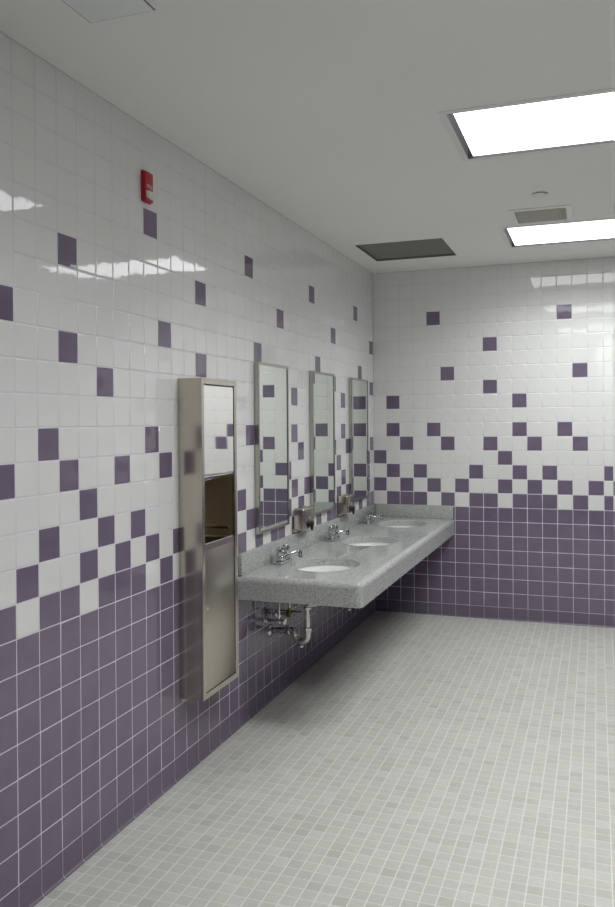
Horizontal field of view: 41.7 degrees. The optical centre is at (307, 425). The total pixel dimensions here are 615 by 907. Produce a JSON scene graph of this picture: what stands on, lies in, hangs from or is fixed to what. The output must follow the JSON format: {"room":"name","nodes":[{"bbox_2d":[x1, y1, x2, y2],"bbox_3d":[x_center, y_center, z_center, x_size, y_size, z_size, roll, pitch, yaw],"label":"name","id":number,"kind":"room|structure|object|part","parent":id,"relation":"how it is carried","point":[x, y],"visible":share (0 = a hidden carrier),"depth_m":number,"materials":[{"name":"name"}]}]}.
{"room":"public restroom","nodes":[
{"label":"public restroom","id":0,"kind":"room"},
{"bbox_2d":[0,31,374,899],"bbox_3d":[-0.796,0.162,2.893,0.002,2.763,7.944,0,0,20],"label":"wall","id":1,"kind":"structure","parent":0,"point":[109,297],"depth_m":3.06,"materials":[{"name":"white tile"}]},
{"bbox_2d":[141,170,154,204],"bbox_3d":[-0.645,-0.969,3.277,0.033,0.125,0.067,0,0,20],"label":"fire alarm","id":2,"kind":"object","parent":1,"relation":"attached to","point":[147,195],"visible":1,"depth_m":3.25,"materials":[{"name":"red plastic"}]},
{"bbox_2d":[0,599,375,906],"bbox_3d":[-0.779,1.495,2.897,0.014,0.095,7.944,0,0,20],"label":"baseboard","id":3,"kind":"structure","parent":1,"relation":"attached to","point":[30,892],"depth_m":3.34,"materials":[{"name":"purple tile"}]},
{"bbox_2d":[178,378,237,700],"bbox_3d":[-0.488,0.492,3.699,0.203,1.403,0.360,0,0,20],"label":"dispenser","id":4,"kind":"object","parent":1,"relation":"attached to","point":[207,435],"visible":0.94,"depth_m":3.56,"materials":[{"name":"silver metal"}]},
{"bbox_2d":[205,475,224,480],"bbox_3d":[-0.466,0.233,3.689,0.052,0.028,0.302,0,0,20],"label":"paper towel","id":5,"kind":"object","parent":4,"relation":"on","point":[220,478],"depth_m":3.80,"materials":[{"name":"white paper"}]},
{"bbox_3d":[-0.451,0.477,3.846,0.169,0.018,0.006,0,0,20],"label":"container rail","id":6,"kind":"part","parent":4,"relation":"part of","materials":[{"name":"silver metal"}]},
{"bbox_3d":[-0.400,0.492,3.668,0.012,1.403,0.360,0,0,20],"label":"frame","id":7,"kind":"part","parent":4,"relation":"part of","materials":[{"name":"silver metal"}]},
{"bbox_3d":[-0.420,0.025,3.671,0.042,0.411,0.306,0,0,20],"label":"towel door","id":8,"kind":"part","parent":4,"relation":"part of","materials":[{"name":"silver metal"}]},
{"bbox_3d":[-0.398,0.855,3.670,0.007,0.621,0.306,0,0,20],"label":"waste door","id":9,"kind":"part","parent":4,"relation":"part of","materials":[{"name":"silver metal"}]},
{"bbox_2d":[254,361,289,533],"bbox_3d":[-0.195,0.116,4.528,0.026,0.925,0.455,0,0,19],"label":"wall mirror","id":10,"kind":"object","parent":1,"relation":"attached to","point":[271,381],"visible":1,"depth_m":4.50,"materials":[{"name":"silver metal"}]},
{"bbox_2d":[264,602,286,624],"bbox_3d":[-0.175,0.950,4.438,0.116,0.294,0.052,0,0,20],"label":"supply valve","id":11,"kind":"object","parent":1,"relation":"attached to","point":[278,620],"visible":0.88,"depth_m":4.43,"materials":[{"name":"silver metal"}]},
{"bbox_3d":[-0.131,1.071,4.423,0.025,0.042,0.042,0,0,20],"label":"knob","id":12,"kind":"part","parent":11,"relation":"part of","materials":[{"name":"silver metal"}]},
{"bbox_2d":[275,603,301,617],"bbox_3d":[-0.105,0.949,4.583,0.149,0.294,0.052,0,0,20],"label":"supply valve","id":13,"kind":"object","parent":1,"relation":"attached to","point":[289,611],"visible":0.69,"depth_m":4.58,"materials":[{"name":"silver metal"}]},
{"bbox_3d":[-0.095,1.051,4.580,0.130,0.009,0.014,0,0,20],"label":"knob","id":14,"kind":"part","parent":13,"relation":"part of","materials":[{"name":"silver metal"}]},
{"bbox_2d":[268,604,318,647],"bbox_3d":[-0.050,1.087,4.458,0.339,0.265,0.072,0,0,18],"label":"trap","id":15,"kind":"object","parent":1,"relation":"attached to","point":[287,629],"visible":0.91,"depth_m":4.44,"materials":[{"name":"silver metal"}]},
{"bbox_3d":[-0.159,1.137,4.492,0.105,0.047,0.035,0,0,20],"label":"waste arm","id":16,"kind":"part","parent":15,"relation":"part of","materials":[{"name":"silver metal"}]},
{"bbox_2d":[293,505,313,532],"bbox_3d":[-0.010,0.566,4.923,0.103,0.152,0.194,0,0,20],"label":"soap dispenser","id":17,"kind":"object","parent":1,"relation":"attached to","point":[303,516],"visible":1,"depth_m":4.85,"materials":[{"name":"silver metal"}]},
{"bbox_2d":[238,503,375,575],"bbox_3d":[0.107,0.699,5.372,0.019,0.109,2.673,0,0,20],"label":"backsplash","id":18,"kind":"structure","parent":1,"relation":"attached to","point":[250,560],"depth_m":4.88,"materials":[{"name":"grey stone"}]},
{"bbox_2d":[309,371,335,515],"bbox_3d":[0.102,0.110,5.357,0.025,0.925,0.455,0,0,20],"label":"wall mirror","id":19,"kind":"object","parent":1,"relation":"attached to","point":[321,385],"visible":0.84,"depth_m":5.32,"materials":[{"name":"silver metal"}]},
{"bbox_2d":[238,503,453,607],"bbox_3d":[0.405,0.758,5.262,0.653,0.230,2.681,0,0,20],"label":"countertop","id":20,"kind":"structure","parent":1,"relation":"attached to","point":[377,568],"depth_m":4.63,"materials":[{"name":"grey stone"}]},
{"bbox_2d":[273,544,302,564],"bbox_3d":[-0.095,0.711,4.464,0.142,0.095,0.156,0,0,20],"label":"faucet","id":21,"kind":"object","parent":20,"relation":"on","point":[283,553],"visible":1,"depth_m":4.43,"materials":[{"name":"silver metal"}]},
{"bbox_3d":[-0.152,0.696,4.436,0.042,0.059,0.041,0,0,20],"label":"handle","id":22,"kind":"part","parent":21,"relation":"part of","materials":[{"name":"silver metal"}]},
{"bbox_3d":[-0.122,0.695,4.521,0.042,0.059,0.041,0,0,20],"label":"handle","id":23,"kind":"part","parent":21,"relation":"part of","materials":[{"name":"silver metal"}]},
{"bbox_3d":[-0.090,0.714,4.462,0.095,0.054,0.028,0,0,20],"label":"spout","id":24,"kind":"part","parent":21,"relation":"part of","materials":[{"name":"silver metal"}]},
{"bbox_2d":[298,565,354,571],"bbox_3d":[0.101,0.878,4.429,0.389,0.154,0.470,0,0,20],"label":"sink","id":25,"kind":"object","parent":20,"relation":"in","point":[317,568],"visible":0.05,"depth_m":4.63,"materials":[{"name":"white ceramic"}]},
{"bbox_2d":[326,525,349,541],"bbox_3d":[0.209,0.705,5.313,0.142,0.095,0.156,0,0,20],"label":"faucet","id":26,"kind":"object","parent":20,"relation":"on","point":[333,533],"visible":1,"depth_m":5.28,"materials":[{"name":"silver metal"}]},
{"bbox_3d":[0.152,0.689,5.286,0.042,0.059,0.041,0,0,20],"label":"handle","id":27,"kind":"part","parent":26,"relation":"part of","materials":[{"name":"silver metal"}]},
{"bbox_3d":[0.182,0.689,5.370,0.042,0.059,0.041,0,0,20],"label":"handle","id":28,"kind":"part","parent":26,"relation":"part of","materials":[{"name":"silver metal"}]},
{"bbox_3d":[0.214,0.707,5.311,0.095,0.054,0.028,0,0,20],"label":"spout","id":29,"kind":"part","parent":26,"relation":"part of","materials":[{"name":"silver metal"}]},
{"bbox_2d":[348,542,390,545],"bbox_3d":[0.408,0.871,5.286,0.389,0.154,0.470,0,0,20],"label":"sink","id":30,"kind":"object","parent":20,"relation":"in","point":[361,543],"visible":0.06,"depth_m":5.50,"materials":[{"name":"white ceramic"}]},
{"bbox_2d":[363,510,382,524],"bbox_3d":[0.508,0.698,6.148,0.142,0.095,0.156,0,0,20],"label":"faucet","id":31,"kind":"object","parent":20,"relation":"on","point":[368,516],"visible":1,"depth_m":6.12,"materials":[{"name":"silver metal"}]},
{"bbox_3d":[0.451,0.683,6.121,0.042,0.059,0.041,0,0,20],"label":"handle","id":32,"kind":"part","parent":31,"relation":"part of","materials":[{"name":"silver metal"}]},
{"bbox_3d":[0.513,0.701,6.146,0.095,0.054,0.028,0,0,20],"label":"spout","id":33,"kind":"part","parent":31,"relation":"part of","materials":[{"name":"silver metal"}]},
{"bbox_2d":[386,525,416,526],"bbox_3d":[0.722,0.865,6.161,0.389,0.154,0.470,0,0,20],"label":"sink","id":34,"kind":"object","parent":20,"relation":"in","point":[395,525],"visible":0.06,"depth_m":6.38,"materials":[{"name":"white ceramic"}]},
{"bbox_2d":[337,493,354,515],"bbox_3d":[0.289,0.560,5.759,0.103,0.152,0.194,0,0,20],"label":"soap dispenser","id":35,"kind":"object","parent":1,"relation":"attached to","point":[346,505],"visible":1,"depth_m":5.68,"materials":[{"name":"silver metal"}]},
{"bbox_2d":[348,377,368,501],"bbox_3d":[0.394,0.104,6.172,0.025,0.925,0.455,0,0,20],"label":"wall mirror","id":36,"kind":"object","parent":1,"relation":"attached to","point":[357,388],"visible":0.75,"depth_m":6.13,"materials":[{"name":"silver metal"}]},
{"bbox_2d":[0,0,611,273],"bbox_3d":[0.899,-1.235,2.276,3.620,0.012,7.944,0,0,20],"label":"ceiling","id":37,"kind":"structure","parent":0,"point":[324,112],"depth_m":2.96,"materials":[{"name":"paint"}]},
{"bbox_2d":[62,0,154,22],"bbox_3d":[-0.609,-1.216,2.240,0.223,0.003,0.347,0,0,20],"label":"access panel","id":38,"kind":"object","parent":37,"relation":"attached to","point":[93,11],"visible":1,"depth_m":2.35,"materials":[{"name":"white paint"}]},
{"bbox_2d":[355,238,455,260],"bbox_3d":[0.707,-1.325,5.732,0.600,0.160,0.598,0,0,20],"label":"ceiling vent","id":39,"kind":"object","parent":37,"relation":"in","point":[437,247],"visible":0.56,"depth_m":5.78,"materials":[{"name":"grey metal"}]},
{"bbox_2d":[437,88,611,161],"bbox_3d":[1.219,-1.290,3.253,1.280,0.113,0.642,0,0,20],"label":"ceiling light","id":40,"kind":"object","parent":37,"relation":"attached to","point":[580,120],"visible":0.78,"depth_m":3.34,"materials":[{"name":"white plastic"}]},
{"bbox_2d":[531,192,547,197],"bbox_3d":[1.242,-1.236,4.320,0.088,0.011,0.088,0,0,20],"label":"sprinkler cover","id":41,"kind":"object","parent":37,"relation":"attached to","point":[539,194],"visible":1,"depth_m":4.31,"materials":[{"name":"white metal"}]},
{"bbox_2d":[508,205,572,225],"bbox_3d":[1.380,-1.267,4.769,0.352,0.056,0.367,0,0,20],"label":"ceiling vent","id":42,"kind":"object","parent":37,"relation":"in","point":[562,212],"visible":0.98,"depth_m":4.77,"materials":[{"name":"grey metal"}]},
{"bbox_2d":[497,218,611,247],"bbox_3d":[1.901,-1.304,5.158,1.280,0.113,0.642,0,0,20],"label":"ceiling light","id":43,"kind":"object","parent":37,"relation":"attached to","point":[594,230],"visible":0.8,"depth_m":5.27,"materials":[{"name":"white plastic"}]},
{"bbox_2d":[34,611,614,906],"bbox_3d":[0.919,1.574,2.290,3.720,0.080,8.044,0,0,20],"label":"floor","id":44,"kind":"structure","parent":0,"point":[423,760],"depth_m":3.38,"materials":[{"name":"tile"}]},
{"bbox_2d":[373,257,613,614],"bbox_3d":[2.249,0.124,6.023,3.620,2.763,0.002,0,0,20],"label":"wall","id":45,"kind":"structure","parent":0,"point":[493,384],"depth_m":6.28,"materials":[{"name":"white tile"}]},
{"bbox_2d":[375,599,613,627],"bbox_3d":[2.256,1.458,6.022,3.620,0.095,0.014,0,0,20],"label":"baseboard","id":46,"kind":"structure","parent":45,"relation":"attached to","point":[458,610],"depth_m":6.31,"materials":[{"name":"purple tile"}]},
{"bbox_2d":[611,0,614,704],"bbox_3d":[1.224,0.159,0.575,1.876,2.763,0.261,0,0,20],"label":"wall","id":47,"kind":"structure","parent":0,"point":[612,1],"depth_m":0.93,"materials":[{"name":"white tile"}]}
]}

